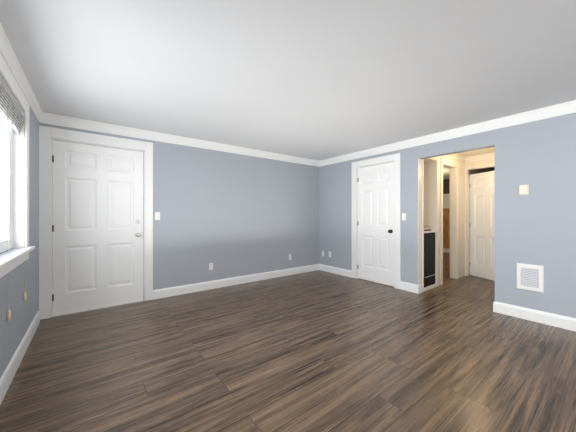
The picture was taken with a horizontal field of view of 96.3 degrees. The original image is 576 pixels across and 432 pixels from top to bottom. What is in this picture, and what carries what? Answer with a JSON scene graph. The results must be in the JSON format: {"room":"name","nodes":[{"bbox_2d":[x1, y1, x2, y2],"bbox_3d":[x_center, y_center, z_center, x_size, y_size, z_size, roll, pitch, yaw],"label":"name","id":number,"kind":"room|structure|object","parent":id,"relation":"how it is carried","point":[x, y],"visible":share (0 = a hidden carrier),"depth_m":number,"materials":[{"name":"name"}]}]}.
{"room":"empty living room","nodes":[
{"label":"empty living room","id":0,"kind":"room"},
{"bbox_2d":[0,74,38,377],"bbox_3d":[-1.089,0.010,0.533,0.120,2.440,6.440,0,0,-37],"label":"wall","id":1,"kind":"structure","parent":0,"point":[16,282],"depth_m":2.39,"materials":[{"name":"grey paint"}]},
{"bbox_2d":[0,52,34,277],"bbox_3d":[-1.868,-0.320,1.599,0.173,1.464,2.124,0,0,-37],"label":"window","id":2,"kind":"structure","parent":1,"relation":"in","point":[9,263],"depth_m":2.29,"materials":[{"name":"white wood"}]},
{"bbox_2d":[0,83,24,134],"bbox_3d":[-1.860,-0.821,1.606,0.052,0.214,1.800,0,0,-37],"label":"window shade","id":3,"kind":"object","parent":2,"relation":"attached to","point":[12,115],"visible":0.98,"depth_m":1.98,"materials":[{"name":"plastic"}]},
{"bbox_2d":[6,308,11,320],"bbox_3d":[-2.016,-0.034,1.864,0.025,1.588,0.025,0,0,38],"label":"cord tassel","id":4,"kind":"object","parent":3,"relation":"hanging from","point":[9,311],"depth_m":1.86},
{"bbox_2d":[0,311,39,404],"bbox_3d":[-1.001,1.163,0.531,0.017,0.135,6.090,0,0,-37],"label":"baseboard","id":5,"kind":"structure","parent":1,"relation":"attached to","point":[8,375],"depth_m":2.06,"materials":[{"name":"white wood"}]},
{"bbox_2d":[0,23,43,122],"bbox_3d":[-1.029,-1.147,0.579,0.030,0.125,6.200,0,0,-37],"label":"crown molding","id":6,"kind":"structure","parent":1,"relation":"attached to","point":[15,67],"depth_m":2.09,"materials":[{"name":"white wood"}]},
{"bbox_2d":[39,123,318,317],"bbox_3d":[0.980,0.010,6.093,9.920,2.440,0.120,0,0,-37],"label":"wall","id":7,"kind":"structure","parent":0,"point":[228,215],"depth_m":4.45,"materials":[{"name":"grey paint"}]},
{"bbox_2d":[39,125,152,319],"bbox_3d":[-2.480,0.090,3.436,1.210,2.280,0.139,0,0,-37],"label":"door frame","id":8,"kind":"structure","parent":7,"relation":"attached to","point":[46,133],"depth_m":3.16,"materials":[{"name":"white wood"}]},
{"bbox_2d":[52,140,142,315],"bbox_3d":[-2.482,0.157,3.433,0.978,2.131,0.184,0,0,-37],"label":"front door","id":9,"kind":"structure","parent":7,"relation":"in","point":[97,226],"depth_m":3.38,"materials":[{"name":"white wood"}]},
{"bbox_2d":[52,300,143,316],"bbox_3d":[-2.485,1.226,3.443,0.974,0.007,0.116,0,0,-37],"label":"front door sill","id":10,"kind":"structure","parent":7,"relation":"attached to","point":[97,308],"depth_m":3.38,"materials":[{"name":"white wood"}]},
{"bbox_2d":[155,212,159,219],"bbox_3d":[-1.919,0.015,3.792,0.072,0.117,0.012,0,0,-37],"label":"light switch","id":11,"kind":"object","parent":7,"relation":"attached to","point":[157,215],"visible":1,"depth_m":3.79,"materials":[{"name":"white plastic"}]},
{"bbox_2d":[44,112,319,166],"bbox_3d":[-1.092,-1.147,4.414,4.470,0.125,0.030,0,0,-37],"label":"crown molding","id":12,"kind":"structure","parent":7,"relation":"attached to","point":[53,119],"depth_m":3.81,"materials":[{"name":"white wood"}]},
{"bbox_2d":[153,264,318,299],"bbox_3d":[-0.629,1.163,4.777,3.361,0.135,0.016,0,0,-37],"label":"baseboard","id":13,"kind":"structure","parent":7,"relation":"attached to","point":[190,288],"depth_m":4.45,"materials":[{"name":"white wood"}]},
{"bbox_2d":[0,252,575,431],"bbox_3d":[2.852,1.260,3.546,10.040,0.060,6.440,0,0,-37],"label":"floor","id":14,"kind":"structure","parent":0,"point":[318,351],"depth_m":2.12,"materials":[{"name":"laminate"}]},
{"bbox_2d":[0,0,575,160],"bbox_3d":[0.772,-1.250,1.956,4.804,0.080,6.440,0,0,-37],"label":"ceiling","id":15,"kind":"structure","parent":0,"point":[318,80],"depth_m":2.09,"materials":[{"name":"white paint"}]},
{"bbox_2d":[424,161,428,226],"bbox_3d":[2.192,0.128,4.515,0.504,2.139,0.312,0,0,-37],"label":"wall","id":16,"kind":"structure","parent":0,"point":[426,193],"depth_m":4.57,"materials":[{"name":"white paint"}]},
{"bbox_2d":[319,113,575,317],"bbox_3d":[2.632,0.010,3.378,0.120,2.440,6.200,0,0,-37],"label":"wall","id":17,"kind":"structure","parent":0,"point":[536,225],"depth_m":3.12,"materials":[{"name":"grey paint"}]},
{"bbox_2d":[319,264,351,277],"bbox_3d":[0.980,1.163,5.427,0.016,0.135,0.898,0,0,-37],"label":"baseboard","id":18,"kind":"structure","parent":17,"relation":"attached to","point":[335,270],"depth_m":5.39,"materials":[{"name":"white wood"}]},
{"bbox_2d":[358,162,393,286],"bbox_3d":[1.600,0.157,4.709,0.184,2.131,0.772,0,0,-37],"label":"closet door","id":19,"kind":"structure","parent":17,"relation":"in","point":[376,223],"depth_m":4.67,"materials":[{"name":"white wood"}]},
{"bbox_2d":[352,153,400,288],"bbox_3d":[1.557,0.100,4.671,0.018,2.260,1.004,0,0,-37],"label":"door frame","id":20,"kind":"structure","parent":17,"relation":"attached to","point":[396,158],"depth_m":4.35,"materials":[{"name":"white wood"}]},
{"bbox_2d":[400,281,420,293],"bbox_3d":[1.964,1.163,4.162,0.042,0.135,0.300,0,0,-37],"label":"baseboard","id":21,"kind":"structure","parent":17,"relation":"attached to","point":[410,287],"depth_m":4.13,"materials":[{"name":"white wood"}]},
{"bbox_2d":[320,100,575,166],"bbox_3d":[2.573,-1.147,3.333,0.030,0.125,6.200,0,0,-37],"label":"crown molding","id":22,"kind":"structure","parent":17,"relation":"attached to","point":[569,107],"depth_m":3.48,"materials":[{"name":"white wood"}]},
{"bbox_2d":[418,145,494,291],"bbox_3d":[2.619,0.115,3.882,0.712,2.230,0.972,0,0,-37],"label":"door frame","id":23,"kind":"structure","parent":17,"relation":"attached to","point":[436,159],"depth_m":4.12,"materials":[{"name":"white wood"}]},
{"bbox_2d":[519,185,528,194],"bbox_3d":[2.788,-0.297,3.052,0.028,0.120,0.086,0,0,-37],"label":"switch","id":24,"kind":"object","parent":17,"relation":"attached to","point":[523,189],"visible":1,"depth_m":3.05,"materials":[{"name":"white plastic"}]},
{"bbox_2d":[516,263,543,292],"bbox_3d":[2.819,0.730,3.011,0.027,0.305,0.236,0,0,-37],"label":"air vent","id":25,"kind":"object","parent":17,"relation":"in","point":[529,277],"visible":1,"depth_m":3.01,"materials":[{"name":"white metal"}]},
{"bbox_2d":[493,301,575,330],"bbox_3d":[3.529,1.163,2.093,0.016,0.135,3.008,0,0,-37],"label":"baseboard","id":26,"kind":"structure","parent":17,"relation":"attached to","point":[538,316],"depth_m":2.96,"materials":[{"name":"white wood"}]},
{"bbox_2d":[424,156,494,287],"bbox_3d":[4.133,0.010,5.726,5.116,2.440,0.120,0,0,-37],"label":"wall","id":27,"kind":"structure","parent":0,"point":[432,194],"depth_m":5.07,"materials":[{"name":"white paint"}]},
{"bbox_2d":[424,232,435,286],"bbox_3d":[2.352,0.741,4.306,0.472,0.884,0.058,0,0,-37],"label":"wall heater","id":28,"kind":"object","parent":27,"relation":"attached to","point":[429,259],"visible":0.81,"depth_m":4.31,"materials":[{"name":"black metal"}]},
{"bbox_2d":[440,158,458,284],"bbox_3d":[2.969,0.113,4.825,0.820,2.235,0.138,0,0,-37],"label":"door frame","id":29,"kind":"structure","parent":27,"relation":"attached to","point":[453,221],"depth_m":4.99,"materials":[{"name":"white wood"}]},
{"bbox_2d":[444,153,465,161],"bbox_3d":[2.871,-1.117,4.668,1.826,0.105,0.030,0,0,-37],"label":"crown molding","id":30,"kind":"structure","parent":27,"relation":"attached to","point":[456,156],"depth_m":4.97,"materials":[{"name":"white wood"}]},
{"bbox_2d":[443,147,494,179],"bbox_3d":[4.760,-1.230,5.005,5.236,0.120,6.440,0,0,-37],"label":"ceiling","id":31,"kind":"structure","parent":0,"point":[446,173],"depth_m":4.91,"materials":[{"name":"white paint"}]},
{"bbox_2d":[465,158,494,168],"bbox_3d":[3.930,0.010,4.884,0.120,2.440,0.972,0,0,-37],"label":"wall","id":32,"kind":"structure","parent":0,"point":[480,162],"depth_m":5.02,"materials":[{"name":"white paint"}]},
{"bbox_2d":[465,164,494,275],"bbox_3d":[3.890,0.136,4.922,0.138,2.189,0.863,0,0,-37],"label":"door frame","id":33,"kind":"structure","parent":32,"relation":"attached to","point":[468,222],"depth_m":5.21,"materials":[{"name":"white wood"}]},
{"bbox_2d":[466,152,494,161],"bbox_3d":[3.865,-1.117,4.846,0.030,0.105,0.870,0,0,-37],"label":"crown molding","id":34,"kind":"structure","parent":32,"relation":"attached to","point":[490,155],"depth_m":5.00,"materials":[{"name":"white wood"}]},
{"bbox_2d":[470,171,494,280],"bbox_3d":[3.825,0.200,4.917,0.184,2.045,0.773,0,0,-13],"label":"end door","id":35,"kind":"structure","parent":32,"relation":"in","point":[482,225],"depth_m":5.01,"materials":[{"name":"white wood"}]},
{"label":"outside","id":36,"kind":"structure","parent":0,"visible":0},
{"bbox_2d":[0,115,3,240],"bbox_3d":[-10.749,-0.770,11.803,0.020,6.000,34.840,0,0,-37],"label":"sky","id":37,"kind":"structure","parent":36,"point":[1,178],"depth_m":4.95,"materials":[{"name":"white"}]},
{"bbox_3d":[6.792,0.010,6.559,0.120,2.440,6.200,0,0,-37],"label":"wall","id":38,"kind":"structure","parent":0,"visible":0},
{"bbox_2d":[443,179,449,252],"bbox_3d":[5.481,0.010,8.146,0.035,2.440,2.086,0,0,-37],"label":"wall panel","id":39,"kind":"object","parent":38,"relation":"attached to","point":[446,215],"depth_m":8.49,"materials":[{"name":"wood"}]}
]}

